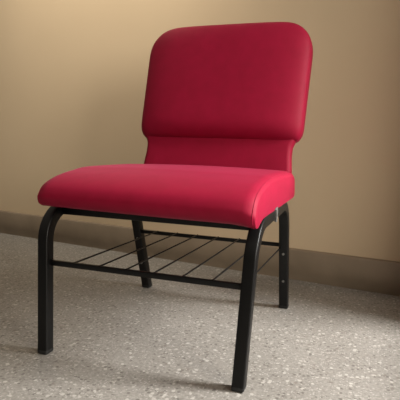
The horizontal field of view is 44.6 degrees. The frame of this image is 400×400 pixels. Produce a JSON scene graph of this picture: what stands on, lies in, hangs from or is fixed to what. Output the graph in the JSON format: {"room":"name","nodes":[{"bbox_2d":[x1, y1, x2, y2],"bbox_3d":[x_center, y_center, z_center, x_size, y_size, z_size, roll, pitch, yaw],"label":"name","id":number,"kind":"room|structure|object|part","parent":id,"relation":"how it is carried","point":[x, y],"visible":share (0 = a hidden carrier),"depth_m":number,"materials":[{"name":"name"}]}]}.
{"room":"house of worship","nodes":[
{"label":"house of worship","id":0,"kind":"room"},
{"bbox_2d":[0,0,399,261],"bbox_3d":[-0.786,-1.088,2.504,4.234,2.600,0.150,5,8,27],"label":"wall","id":1,"kind":"structure","parent":0,"point":[74,73],"depth_m":2.10,"materials":[{"name":"beige paint"}]},
{"bbox_2d":[0,210,399,295],"bbox_3d":[-0.897,0.142,2.614,4.134,0.127,0.020,5,8,27],"label":"baseboard","id":2,"kind":"structure","parent":1,"relation":"attached to","point":[381,276],"depth_m":2.08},
{"bbox_2d":[0,233,399,399],"bbox_3d":[0.074,0.549,0.571,8.860,0.100,5.400,4,8,19],"label":"floor","id":3,"kind":"structure","parent":0,"point":[115,337],"depth_m":1.39,"materials":[{"name":"grey carpet"}]},
{"bbox_2d":[37,22,312,392],"bbox_3d":[-0.024,-0.097,1.440,0.587,0.949,0.731,4,8,19],"label":"chair","id":4,"kind":"object","parent":3,"relation":"on","point":[225,107],"visible":1,"depth_m":1.56,"materials":[{"name":"red fabric"}]},
{"bbox_3d":[-0.387,0.194,1.289,0.042,0.372,0.127,4,8,19],"label":"leg","id":5,"kind":"part","parent":4,"relation":"part of","materials":[{"name":"black metal"}]},
{"bbox_3d":[-0.227,0.141,1.720,0.030,0.372,0.210,4,8,21],"label":"leg","id":6,"kind":"part","parent":4,"relation":"part of","materials":[{"name":"black metal"}]},
{"bbox_3d":[-0.119,0.038,1.220,0.524,0.031,0.025,4,8,19],"label":"rail","id":7,"kind":"part","parent":4,"relation":"part of","materials":[{"name":"black metal"}]},
{"bbox_3d":[-0.057,-0.038,1.375,0.562,0.110,0.563,4,8,19],"label":"seat","id":8,"kind":"part","parent":4,"relation":"part of","materials":[{"name":"fabric"}]},
{"bbox_3d":[0.056,-0.145,1.667,0.544,0.206,0.086,4,8,19],"label":"lumbar panel","id":9,"kind":"part","parent":4,"relation":"part of","materials":[{"name":"fabric"}]},
{"bbox_3d":[0.080,-0.401,1.671,0.583,0.404,0.153,4,8,19],"label":"backrest","id":10,"kind":"part","parent":4,"relation":"part of","materials":[{"name":"fabric"}]},
{"bbox_3d":[0.114,0.228,1.118,0.042,0.372,0.122,4,8,19],"label":"leg","id":11,"kind":"part","parent":4,"relation":"part of","materials":[{"name":"black metal"}]},
{"bbox_3d":[0.174,0.176,1.329,0.004,0.017,0.490,4,8,19],"label":"rod","id":12,"kind":"part","parent":4,"relation":"part of","materials":[{"name":"black metal"}]},
{"bbox_3d":[0.188,0.034,1.284,0.029,0.029,0.283,4,8,18],"label":"rail","id":13,"kind":"part","parent":4,"relation":"part of","materials":[{"name":"black metal"}]},
{"bbox_3d":[0.260,0.176,1.534,0.030,0.372,0.202,4,8,17],"label":"leg","id":14,"kind":"part","parent":4,"relation":"part of","materials":[{"name":"black metal"}]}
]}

